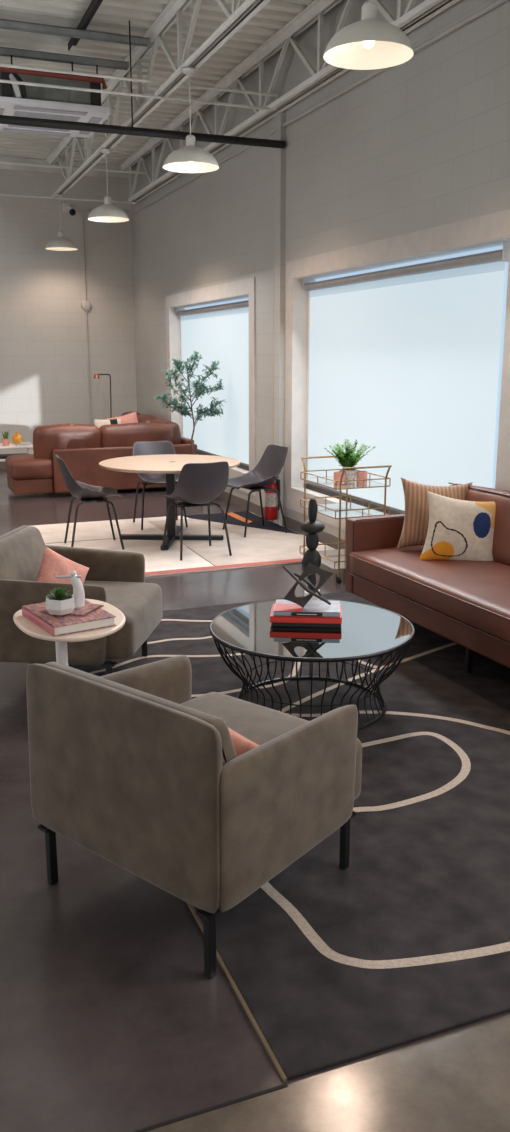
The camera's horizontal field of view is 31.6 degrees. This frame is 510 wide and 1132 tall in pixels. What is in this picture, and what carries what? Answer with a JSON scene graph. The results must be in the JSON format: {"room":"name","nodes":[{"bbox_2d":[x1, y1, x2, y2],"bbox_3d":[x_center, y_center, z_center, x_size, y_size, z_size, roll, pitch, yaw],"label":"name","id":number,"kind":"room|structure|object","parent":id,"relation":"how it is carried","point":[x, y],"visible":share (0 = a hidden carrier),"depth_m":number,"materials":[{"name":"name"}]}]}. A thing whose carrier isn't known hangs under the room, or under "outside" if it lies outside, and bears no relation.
{"room":"store","nodes":[
{"label":"store","id":0,"kind":"room"},
{"bbox_2d":[0,170,136,461],"bbox_3d":[-5.556,-3.570,11.985,7.980,4.700,0.300,-5,14,-21],"label":"wall","id":1,"kind":"structure","parent":0,"point":[44,362],"depth_m":12.93,"materials":[{"name":"grey paint"}]},
{"bbox_2d":[0,462,5,468],"bbox_3d":[-5.503,-1.297,12.366,7.968,0.100,0.012,-5,14,-21],"label":"baseboard","id":2,"kind":"structure","parent":1,"relation":"attached to","point":[2,464],"depth_m":13.06,"materials":[{"name":"rubber"}]},
{"bbox_2d":[0,156,128,178],"bbox_3d":[-5.492,-5.275,11.414,7.980,0.160,0.060,-5,14,-21],"label":"trim","id":3,"kind":"structure","parent":1,"relation":"attached to","point":[11,159],"depth_m":12.42,"materials":[{"name":"paint"}]},
{"bbox_2d":[63,203,75,215],"bbox_3d":[-2.591,-4.978,12.560,0.104,0.185,0.251,-9,16,-35],"label":"security camera","id":4,"kind":"object","parent":1,"relation":"attached to","point":[66,206],"visible":1,"depth_m":12.57,"materials":[{"name":"plastic"}]},
{"bbox_2d":[81,209,128,424],"bbox_3d":[-2.157,-3.363,13.212,0.750,3.533,0.045,-5,14,-21],"label":"conduit","id":5,"kind":"object","parent":1,"relation":"attached to","point":[85,304],"visible":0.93,"depth_m":12.98,"materials":[{"name":"metal"}]},
{"bbox_2d":[0,0,314,164],"bbox_3d":[-2.424,-3.620,3.803,8.000,0.070,17.000,-5,14,-21],"label":"ceiling","id":6,"kind":"structure","parent":0,"point":[112,16],"depth_m":7.83,"materials":[{"name":"paint"}]},
{"bbox_2d":[0,55,111,137],"bbox_3d":[-1.854,-4.019,7.625,1.079,0.481,0.960,-5,14,-21],"label":"air conditioner","id":7,"kind":"object","parent":6,"relation":"hanging from","point":[18,100],"visible":0.73,"depth_m":7.37,"materials":[{"name":"white painted metal"}]},
{"bbox_2d":[8,111,80,131],"bbox_3d":[-1.806,-3.796,7.696,0.534,0.014,0.528,-5,14,-21],"label":"grille","id":8,"kind":"object","parent":7,"relation":"attached to","point":[31,114],"depth_m":7.52,"materials":[{"name":"white metal"}]},
{"bbox_2d":[0,67,106,88],"bbox_3d":[-1.645,-3.928,7.229,0.939,0.090,0.048,-6,14,-23],"label":"pipe","id":9,"kind":"object","parent":7,"relation":"attached to","point":[2,69],"visible":0.85,"depth_m":7.23,"materials":[{"name":"metal"}]},
{"bbox_2d":[68,0,102,50],"bbox_3d":[-0.928,-4.089,6.145,0.070,0.055,3.550,-5,14,-21],"label":"strut","id":10,"kind":"object","parent":6,"relation":"attached to","point":[94,5],"visible":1,"depth_m":7.09,"materials":[{"name":"black metal"}]},
{"bbox_2d":[0,19,149,46],"bbox_3d":[-3.996,-4.056,6.267,6.700,0.050,0.060,-5,14,-21],"label":"rail","id":11,"kind":"object","parent":10,"relation":"attached to","point":[4,24],"visible":1,"depth_m":7.22,"materials":[{"name":"grey metal"}]},
{"bbox_2d":[129,20,132,126],"bbox_3d":[-1.008,-3.997,7.320,0.011,0.790,0.011,0,13,1],"label":"rod","id":12,"kind":"object","parent":6,"relation":"hanging from","point":[129,20],"visible":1,"depth_m":7.31,"materials":[{"name":"metal"}]},
{"bbox_2d":[0,115,285,148],"bbox_3d":[-3.400,-3.367,6.503,7.860,0.064,0.062,-5,14,-21],"label":"pipe","id":13,"kind":"object","parent":12,"relation":"hanging from","point":[4,119],"visible":1,"depth_m":7.40,"materials":[{"name":"black metal"}]},
{"bbox_2d":[46,0,270,196],"bbox_3d":[-0.840,-4.179,7.538,0.122,0.525,10.850,-5,14,-21],"label":"joist","id":14,"kind":"object","parent":6,"relation":"attached to","point":[242,11],"visible":0.8,"depth_m":7.40,"materials":[{"name":"white paint"}]},
{"bbox_2d":[45,194,77,250],"bbox_3d":[-2.610,-4.611,12.069,0.432,0.684,0.432,-5,14,-21],"label":"pendant lamp","id":15,"kind":"object","parent":14,"relation":"hanging from","point":[60,243],"visible":1,"depth_m":12.02,"materials":[{"name":"metal"}]},
{"bbox_2d":[0,47,128,69],"bbox_3d":[-4.163,-4.025,6.571,6.600,0.050,0.060,-5,14,-21],"label":"rail","id":16,"kind":"object","parent":14,"relation":"attached to","point":[4,51],"visible":1,"depth_m":7.53,"materials":[{"name":"grey metal"}]},
{"bbox_2d":[88,149,128,222],"bbox_3d":[-1.550,-3.997,9.440,0.432,0.684,0.432,-5,14,-21],"label":"pendant lamp","id":17,"kind":"object","parent":14,"relation":"hanging from","point":[107,212],"visible":1,"depth_m":9.39,"materials":[{"name":"metal"}]},
{"bbox_2d":[0,79,276,110],"bbox_3d":[-3.428,-3.613,6.390,7.770,0.022,0.022,-5,14,-21],"label":"conduit","id":18,"kind":"object","parent":14,"relation":"attached to","point":[1,81],"visible":1,"depth_m":7.31,"materials":[{"name":"metal"}]},
{"bbox_2d":[0,63,277,96],"bbox_3d":[-3.424,-3.718,6.356,7.770,0.024,0.024,-5,14,-21],"label":"conduit","id":19,"kind":"object","parent":14,"relation":"attached to","point":[1,64],"visible":1,"depth_m":7.26,"materials":[{"name":"metal"}]},
{"bbox_2d":[163,67,218,172],"bbox_3d":[-0.490,-3.382,6.812,0.432,0.684,0.432,-5,14,-21],"label":"pendant lamp","id":20,"kind":"object","parent":14,"relation":"hanging from","point":[190,158],"visible":1,"depth_m":6.78,"materials":[{"name":"metal"}]},
{"bbox_2d":[118,0,459,203],"bbox_3d":[0.110,-4.253,7.904,0.136,0.550,10.850,-5,14,-21],"label":"joist","id":21,"kind":"object","parent":6,"relation":"attached to","point":[407,21],"visible":0.84,"depth_m":7.79,"materials":[{"name":"white paint"}]},
{"bbox_2d":[0,193,135,203],"bbox_3d":[-5.244,-4.631,10.903,7.770,0.026,0.026,-5,14,-21],"label":"conduit","id":22,"kind":"object","parent":21,"relation":"attached to","point":[15,195],"visible":1,"depth_m":11.93,"materials":[{"name":"metal"}]},
{"bbox_2d":[0,161,146,174],"bbox_3d":[-4.996,-4.741,10.227,7.770,0.036,0.036,-5,14,-21],"label":"conduit","id":23,"kind":"object","parent":21,"relation":"attached to","point":[1,162],"visible":1,"depth_m":11.22,"materials":[{"name":"metal"}]},
{"bbox_2d":[0,469,509,1131],"bbox_3d":[-2.412,0.588,4.737,8.580,0.100,17.500,-5,14,-21],"label":"floor","id":24,"kind":"structure","parent":0,"point":[111,1019],"depth_m":2.23,"materials":[{"name":"concrete"}]},
{"bbox_2d":[0,442,33,460],"bbox_3d":[-3.254,-1.214,11.058,1.070,0.530,0.460,-5,14,-21],"label":"table","id":25,"kind":"object","parent":24,"relation":"on","point":[11,445],"visible":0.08,"depth_m":10.93,"materials":[{"name":"beige paint"}]},
{"bbox_2d":[2,431,9,445],"bbox_3d":[-3.029,-1.563,10.948,0.107,0.199,0.090,-10,16,-35],"label":"potted snake plant","id":26,"kind":"object","parent":25,"relation":"on","point":[5,441],"visible":1,"depth_m":10.93,"materials":[{"name":"green plant"}]},
{"bbox_2d":[0,453,26,458],"bbox_3d":[-2.999,-1.352,11.074,0.420,0.030,0.280,-6,14,-24],"label":"book","id":27,"kind":"object","parent":25,"relation":"on","point":[2,456],"visible":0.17,"depth_m":11.01,"materials":[{"name":"grey paper"}]},
{"bbox_2d":[12,431,22,443],"bbox_3d":[-2.957,-1.595,11.188,0.136,0.152,0.136,-5,14,-21],"label":"vase","id":28,"kind":"object","parent":25,"relation":"on","point":[17,438],"visible":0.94,"depth_m":11.15,"materials":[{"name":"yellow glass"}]},
{"bbox_2d":[15,443,32,445],"bbox_3d":[-2.826,-1.485,11.013,0.200,0.018,0.150,-6,14,-24],"label":"book","id":29,"kind":"object","parent":25,"relation":"on","point":[19,444],"visible":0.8,"depth_m":10.96,"materials":[{"name":"white paper"}]},
{"bbox_2d":[13,599,125,665],"bbox_3d":[-0.766,0.477,3.786,0.439,0.548,0.599,-5,14,-21],"label":"side table","id":30,"kind":"object","parent":24,"relation":"on","point":[24,624],"visible":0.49,"depth_m":3.59,"materials":[{"name":"beige paint"}]},
{"bbox_2d":[22,600,115,635],"bbox_3d":[-0.762,0.202,3.667,0.260,0.038,0.360,-9,16,-32],"label":"book","id":31,"kind":"object","parent":30,"relation":"on","point":[56,625],"visible":0.79,"depth_m":3.56,"materials":[{"name":"pink paper"}]},
{"bbox_2d":[40,603,103,616],"bbox_3d":[-0.749,0.173,3.688,0.200,0.007,0.160,5,14,19],"label":"book","id":32,"kind":"object","parent":31,"relation":"on","point":[88,608],"visible":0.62,"depth_m":3.66,"materials":[{"name":"pink paper"}]},
{"bbox_2d":[46,587,74,614],"bbox_3d":[-0.779,0.136,3.609,0.132,0.102,0.121,-13,18,-43],"label":"potted succulent","id":33,"kind":"object","parent":32,"relation":"on","point":[59,602],"visible":1,"depth_m":3.58,"materials":[{"name":"white ceramic"}]},
{"bbox_2d":[55,571,84,607],"bbox_3d":[-0.757,0.096,3.695,0.114,0.157,0.058,-1,13,-4],"label":"figurine","id":34,"kind":"object","parent":32,"relation":"on","point":[78,590],"visible":0.91,"depth_m":3.68,"materials":[{"name":"ceramic"}]},
{"bbox_2d":[0,525,161,674],"bbox_3d":[-0.913,0.216,4.526,0.790,0.718,0.797,2,13,7],"label":"armchair","id":35,"kind":"object","parent":24,"relation":"on","point":[115,578],"visible":0.7,"depth_m":4.33,"materials":[{"name":"grey fabric"}]},
{"bbox_2d":[0,526,45,580],"bbox_3d":[-1.189,0.035,4.521,0.173,0.350,0.700,2,13,7],"label":"cushion","id":36,"kind":"object","parent":35,"relation":"on","point":[21,548],"depth_m":4.53,"materials":[{"name":"grey fabric"}]},
{"bbox_2d":[35,546,88,583],"bbox_3d":[-0.980,0.066,4.551,0.360,0.334,0.145,-9,16,-35],"label":"throw pillow","id":37,"kind":"object","parent":35,"relation":"on","point":[53,564],"visible":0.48,"depth_m":4.51,"materials":[{"name":"pink fabric"}]},
{"bbox_2d":[84,581,161,659],"bbox_3d":[-0.886,0.258,4.532,0.734,0.255,0.689,2,13,7],"label":"seat cushion","id":38,"kind":"object","parent":35,"relation":"on","point":[140,602],"depth_m":4.39,"materials":[{"name":"grey fabric"}]},
{"bbox_2d":[5,411,196,494],"bbox_3d":[-2.182,-1.535,11.653,2.207,0.784,2.530,-5,14,-21],"label":"sectional sofa","id":39,"kind":"object","parent":24,"relation":"on","point":[82,447],"visible":0.67,"depth_m":10.44,"materials":[{"name":"brown leather"}]},
{"bbox_2d":[5,454,53,479],"bbox_3d":[-2.648,-1.167,10.580,0.515,0.263,0.719,-5,14,-21],"label":"cushion","id":40,"kind":"object","parent":39,"relation":"on","point":[20,466],"depth_m":10.29,"materials":[{"name":"leather"}]},
{"bbox_2d":[33,423,100,459],"bbox_3d":[-2.186,-1.427,10.490,0.790,0.465,0.279,-5,14,-21],"label":"cushion","id":41,"kind":"object","parent":39,"relation":"on","point":[47,439],"depth_m":10.34,"materials":[{"name":"leather"}]},
{"bbox_2d":[94,418,120,427],"bbox_3d":[-1.837,-1.684,11.331,0.362,0.333,0.120,-7,15,-29],"label":"throw pillow","id":42,"kind":"object","parent":39,"relation":"on","point":[98,423],"visible":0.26,"depth_m":11.28,"materials":[{"name":"beige fabric"}]},
{"bbox_2d":[104,412,137,423],"bbox_3d":[-1.687,-1.759,11.651,0.526,0.460,0.162,-7,15,-28],"label":"throw pillow","id":43,"kind":"object","parent":39,"relation":"on","point":[132,417],"visible":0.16,"depth_m":11.64,"materials":[{"name":"pink fabric"}]},
{"bbox_2d":[121,411,141,415],"bbox_3d":[-1.703,-1.955,12.713,0.297,0.441,0.722,-5,14,-21],"label":"cushion","id":44,"kind":"object","parent":39,"relation":"on","point":[129,412],"depth_m":12.64,"materials":[{"name":"leather"}]},
{"bbox_2d":[99,422,172,446],"bbox_3d":[-1.434,-1.494,10.812,0.900,0.451,0.296,-5,14,-21],"label":"cushion","id":45,"kind":"object","parent":39,"relation":"on","point":[111,435],"depth_m":10.65,"materials":[{"name":"leather"}]},
{"bbox_2d":[137,414,158,422],"bbox_3d":[-1.438,-1.801,12.056,0.297,0.443,0.762,-5,14,-21],"label":"cushion","id":46,"kind":"object","parent":39,"relation":"on","point":[145,418],"depth_m":11.81,"materials":[{"name":"leather"}]},
{"bbox_2d":[148,419,181,443],"bbox_3d":[-1.139,-1.634,11.355,0.286,0.430,0.822,-5,14,-21],"label":"cushion","id":47,"kind":"object","parent":39,"relation":"on","point":[177,439],"depth_m":11.01,"materials":[{"name":"leather"}]},
{"bbox_2d":[94,374,111,417],"bbox_3d":[-2.140,-2.110,13.097,0.375,1.344,0.260,-5,14,-21],"label":"floor lamp","id":48,"kind":"object","parent":24,"relation":"on","point":[96,376],"visible":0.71,"depth_m":12.98,"materials":[{"name":"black metal"}]},
{"bbox_2d":[32,511,334,576],"bbox_3d":[-0.687,-0.226,7.961,2.260,0.013,2.370,-5,14,-21],"label":"rug","id":49,"kind":"object","parent":24,"relation":"on","point":[269,544],"visible":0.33,"depth_m":7.81,"materials":[{"name":"fabric"}]},
{"bbox_2d":[55,455,123,549],"bbox_3d":[-1.392,-0.545,7.587,0.523,0.777,0.451,-4,14,-18],"label":"dining chair","id":50,"kind":"object","parent":49,"relation":"on","point":[86,493],"visible":1,"depth_m":7.46,"materials":[{"name":"grey plastic"}]},
{"bbox_2d":[132,441,187,529],"bbox_3d":[-0.918,-0.777,8.579,0.451,0.777,0.523,-4,14,-17],"label":"dining chair","id":51,"kind":"object","parent":49,"relation":"on","point":[156,447],"visible":0.5,"depth_m":8.68,"materials":[{"name":"grey plastic"}]},
{"bbox_2d":[99,454,239,549],"bbox_3d":[-0.738,-0.571,7.898,1.220,0.688,1.220,1,13,3],"label":"round table","id":52,"kind":"object","parent":49,"relation":"on","point":[170,465],"visible":0.85,"depth_m":7.88,"materials":[{"name":"brown wood"}]},
{"bbox_2d":[162,461,231,560],"bbox_3d":[-0.477,-0.481,7.311,0.451,0.777,0.523,-6,15,-25],"label":"dining chair","id":53,"kind":"object","parent":49,"relation":"on","point":[198,484],"visible":1,"depth_m":7.11,"materials":[{"name":"grey plastic"}]},
{"bbox_2d":[222,444,288,536],"bbox_3d":[0.010,-0.701,8.249,0.523,0.777,0.451,-7,15,-28],"label":"dining chair","id":54,"kind":"object","parent":49,"relation":"on","point":[268,469],"visible":0.94,"depth_m":8.31,"materials":[{"name":"grey plastic"}]},
{"bbox_2d":[153,350,226,454],"bbox_3d":[-0.734,-1.568,10.091,0.829,1.657,0.451,-3,13,-11],"label":"tree","id":55,"kind":"object","parent":24,"relation":"on","point":[182,409],"visible":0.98,"depth_m":9.99,"materials":[{"name":"green plant"}]},
{"bbox_2d":[26,655,361,978],"bbox_3d":[-0.146,0.622,2.791,0.797,0.718,0.790,11,17,39],"label":"armchair","id":56,"kind":"object","parent":24,"relation":"on","point":[148,777],"visible":1,"depth_m":2.46,"materials":[{"name":"grey fabric"}]},
{"bbox_2d":[43,662,236,765],"bbox_3d":[-0.326,0.497,2.543,0.700,0.350,0.173,11,17,39],"label":"cushion","id":57,"kind":"object","parent":56,"relation":"on","point":[200,723],"depth_m":2.37,"materials":[{"name":"grey fabric"}]},
{"bbox_2d":[228,727,259,756],"bbox_3d":[-0.072,0.580,2.561,0.308,0.245,0.118,9,16,34],"label":"throw pillow","id":58,"kind":"object","parent":56,"relation":"on","point":[242,745],"visible":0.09,"depth_m":2.53,"materials":[{"name":"pink fabric"}]},
{"bbox_2d":[180,692,361,799],"bbox_3d":[-0.128,0.657,2.821,0.689,0.255,0.734,11,17,39],"label":"seat cushion","id":59,"kind":"object","parent":56,"relation":"on","point":[259,724],"depth_m":2.96,"materials":[{"name":"grey fabric"}]},
{"bbox_2d":[133,1083,287,1131],"bbox_3d":[-2.389,1.391,1.085,5.290,0.002,0.009,-5,14,-21],"label":"trim","id":60,"kind":"structure","parent":24,"relation":"on","point":[247,1097],"depth_m":1.96,"materials":[{"name":"black metal"}]},
{"bbox_2d":[68,591,509,1081],"bbox_3d":[0.588,0.648,4.218,2.615,0.013,3.798,-5,14,-21],"label":"rug","id":61,"kind":"object","parent":24,"relation":"on","point":[329,965],"visible":0.56,"depth_m":2.81,"materials":[{"name":"black carpet"}]},
{"bbox_2d":[209,599,414,729],"bbox_3d":[0.258,0.459,4.152,0.932,0.388,0.932,-10,17,-37],"label":"coffee table","id":62,"kind":"object","parent":61,"relation":"on","point":[366,631],"visible":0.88,"depth_m":3.96,"materials":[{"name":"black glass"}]},
{"bbox_2d":[272,623,340,627],"bbox_3d":[0.242,0.243,4.176,0.310,0.020,0.210,1,13,4],"label":"book","id":63,"kind":"object","parent":62,"relation":"on","point":[273,624],"visible":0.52,"depth_m":4.07,"materials":[{"name":"paper"}]},
{"bbox_2d":[270,604,341,623],"bbox_3d":[0.238,0.220,4.168,0.325,0.028,0.220,1,13,4],"label":"book","id":64,"kind":"object","parent":63,"relation":"on","point":[273,619],"visible":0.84,"depth_m":4.06,"materials":[{"name":"paper"}]},
{"bbox_2d":[274,600,339,616],"bbox_3d":[0.242,0.195,4.163,0.300,0.023,0.202,1,13,4],"label":"book","id":65,"kind":"object","parent":64,"relation":"on","point":[313,608],"visible":0.96,"depth_m":4.10,"materials":[{"name":"paper"}]},
{"bbox_2d":[282,562,333,606],"bbox_3d":[0.246,0.087,4.136,0.229,0.202,0.109,-5,14,-21],"label":"sculpture","id":66,"kind":"object","parent":65,"relation":"on","point":[324,575],"visible":1,"depth_m":4.13,"materials":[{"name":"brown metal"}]},
{"bbox_2d":[300,498,324,599],"bbox_3d":[0.283,-0.080,4.464,0.122,0.517,0.122,1,13,4],"label":"stacked stones","id":67,"kind":"object","parent":62,"relation":"on","point":[312,527],"visible":0.72,"depth_m":4.43,"materials":[{"name":"black stone"}]},
{"bbox_2d":[345,482,509,672],"bbox_3d":[1.335,0.111,4.634,0.882,0.842,2.150,-6,14,-23],"label":"leather sofa","id":68,"kind":"object","parent":61,"relation":"on","point":[466,603],"visible":0.75,"depth_m":4.82,"materials":[{"name":"brown leather"}]},
{"bbox_2d":[350,545,509,643],"bbox_3d":[1.260,0.152,4.611,0.709,0.175,1.975,-6,14,-23],"label":"seat cushion","id":69,"kind":"object","parent":68,"relation":"on","point":[473,597],"depth_m":4.68,"materials":[{"name":"brown leather"}]},
{"bbox_2d":[396,478,472,548],"bbox_3d":[1.060,-0.299,5.312,0.441,0.438,0.175,1,13,6],"label":"throw pillow","id":70,"kind":"object","parent":68,"relation":"on","point":[416,517],"visible":0.53,"depth_m":5.27,"materials":[{"name":"beige fabric"}]},
{"bbox_2d":[419,491,495,560],"bbox_3d":[1.161,-0.198,5.055,0.482,0.435,0.158,1,13,3],"label":"throw pillow","id":71,"kind":"object","parent":68,"relation":"on","point":[458,529],"visible":0.96,"depth_m":5.01,"materials":[{"name":"cream linen"},{"name":"coloured thread"}]},
{"bbox_2d":[449,483,509,565],"bbox_3d":[1.388,-0.221,5.130,0.228,0.421,0.993,-6,14,-23],"label":"cushion","id":72,"kind":"object","parent":68,"relation":"on","point":[501,537],"depth_m":5.00,"materials":[{"name":"brown leather"}]},
{"bbox_2d":[300,456,391,583],"bbox_3d":[0.659,-0.363,6.723,0.439,0.842,0.724,-5,14,-21],"label":"bar cart","id":73,"kind":"object","parent":24,"relation":"on","point":[335,559],"visible":0.77,"depth_m":6.62,"materials":[{"name":"gold metal"}]},
{"bbox_2d":[302,549,345,568],"bbox_3d":[0.660,-0.055,6.795,0.430,0.006,0.600,-5,14,-21],"label":"shelf","id":74,"kind":"object","parent":73,"relation":"attached to","point":[332,555],"depth_m":6.79,"materials":[{"name":"glass"}]},
{"bbox_2d":[333,471,344,484],"bbox_3d":[0.612,-0.638,6.529,0.084,0.087,0.084,-5,14,-21],"label":"tumbler","id":75,"kind":"object","parent":73,"relation":"on","point":[337,475],"visible":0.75,"depth_m":6.50,"materials":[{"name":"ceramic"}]},
{"bbox_2d":[302,502,383,517],"bbox_3d":[0.659,-0.415,6.711,0.430,0.006,0.600,-5,14,-21],"label":"shelf","id":76,"kind":"object","parent":73,"relation":"attached to","point":[346,505],"depth_m":6.64,"materials":[{"name":"glass"}]},
{"bbox_2d":[302,477,388,488],"bbox_3d":[0.659,-0.620,6.663,0.430,0.006,0.600,-5,14,-21],"label":"shelf","id":77,"kind":"object","parent":73,"relation":"attached to","point":[320,481],"depth_m":6.53,"materials":[{"name":"clear glass"}]},
{"bbox_2d":[325,439,375,483],"bbox_3d":[0.674,-0.765,6.563,0.356,0.319,0.328,-4,14,-16],"label":"potted fern","id":78,"kind":"object","parent":73,"relation":"on","point":[348,458],"visible":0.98,"depth_m":6.53,"materials":[{"name":"green plant"}]},
{"bbox_2d":[340,469,356,483],"bbox_3d":[0.680,-0.657,6.585,0.124,0.098,0.124,-5,14,-21],"label":"pot","id":79,"kind":"object","parent":78,"relation":"attached to","point":[350,474],"depth_m":6.54,"materials":[{"name":"ceramic"}]},
{"bbox_2d":[356,471,366,483],"bbox_3d":[0.780,-0.648,6.573,0.080,0.087,0.080,-5,14,-21],"label":"tumbler","id":80,"kind":"object","parent":73,"relation":"on","point":[359,474],"visible":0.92,"depth_m":6.54,"materials":[{"name":"ceramic"}]},
{"bbox_2d":[131,0,509,539],"bbox_3d":[1.385,-2.128,5.798,0.300,4.700,17.200,-5,14,-21],"label":"wall","id":81,"kind":"structure","parent":0,"point":[422,143],"depth_m":7.23,"materials":[{"name":"grey paint"}]},
{"bbox_2d":[165,277,255,495],"bbox_3d":[-0.485,-2.121,10.529,0.218,2.163,3.156,-5,14,-21],"label":"window","id":82,"kind":"structure","parent":81,"relation":"in","point":[244,289],"depth_m":9.84,"materials":[{"name":"paint"}]},
{"bbox_2d":[176,300,248,465],"bbox_3d":[-0.505,-2.185,10.594,0.068,1.769,2.632,-5,14,-21],"label":"roller blind","id":83,"kind":"object","parent":82,"relation":"attached to","point":[220,333],"visible":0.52,"depth_m":10.32,"materials":[{"name":"grey fabric"}]},
{"bbox_2d":[265,477,280,519],"bbox_3d":[0.166,-0.662,8.573,0.148,0.442,0.140,-1,13,-6],"label":"fire extinguisher","id":84,"kind":"object","parent":81,"relation":"attached to","point":[272,506],"visible":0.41,"depth_m":8.54,"materials":[{"name":"metal"}]},
{"bbox_2d":[273,137,274,444],"bbox_3d":[0.186,-2.401,8.395,0.024,2.950,0.024,-5,14,-21],"label":"conduit","id":85,"kind":"object","parent":81,"relation":"attached to","point":[274,137],"visible":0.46,"depth_m":8.28,"materials":[{"name":"grey metal"}]},
{"bbox_2d":[274,113,285,525],"bbox_3d":[0.227,-2.184,8.324,0.050,3.660,0.130,-5,14,-21],"label":"trim","id":86,"kind":"structure","parent":81,"relation":"attached to","point":[280,131],"depth_m":8.22,"materials":[{"name":"white paint"}]},
{"bbox_2d":[218,491,344,548],"bbox_3d":[0.201,-0.479,8.850,0.012,0.100,10.900,-5,14,-21],"label":"baseboard","id":87,"kind":"structure","parent":81,"relation":"attached to","point":[292,524],"depth_m":8.54,"materials":[{"name":"rubber"}]},
{"bbox_2d":[130,0,507,214],"bbox_3d":[0.203,-3.875,8.002,0.032,0.072,10.800,-5,14,-21],"label":"conduit","id":88,"kind":"object","parent":81,"relation":"attached to","point":[496,3],"visible":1,"depth_m":6.69,"materials":[{"name":"white metal"}]},
{"bbox_2d":[285,209,509,529],"bbox_3d":[1.002,-1.295,6.831,0.218,2.220,3.396,-5,14,-21],"label":"window","id":89,"kind":"structure","parent":81,"relation":"in","point":[485,233],"depth_m":6.92,"materials":[{"name":"paint"}]},
{"bbox_2d":[303,241,509,513],"bbox_3d":[0.985,-1.358,6.889,0.068,1.826,2.897,-5,14,-21],"label":"roller blind","id":90,"kind":"object","parent":89,"relation":"attached to","point":[404,362],"visible":0.98,"depth_m":6.56,"materials":[{"name":"grey fabric"}]},
{"bbox_2d":[323,0,413,69],"bbox_3d":[0.544,-2.783,4.247,0.432,0.684,0.432,-5,14,-21],"label":"pendant lamp","id":91,"kind":"object","parent":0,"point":[370,43],"visible":1,"depth_m":4.38,"materials":[{"name":"metal"}]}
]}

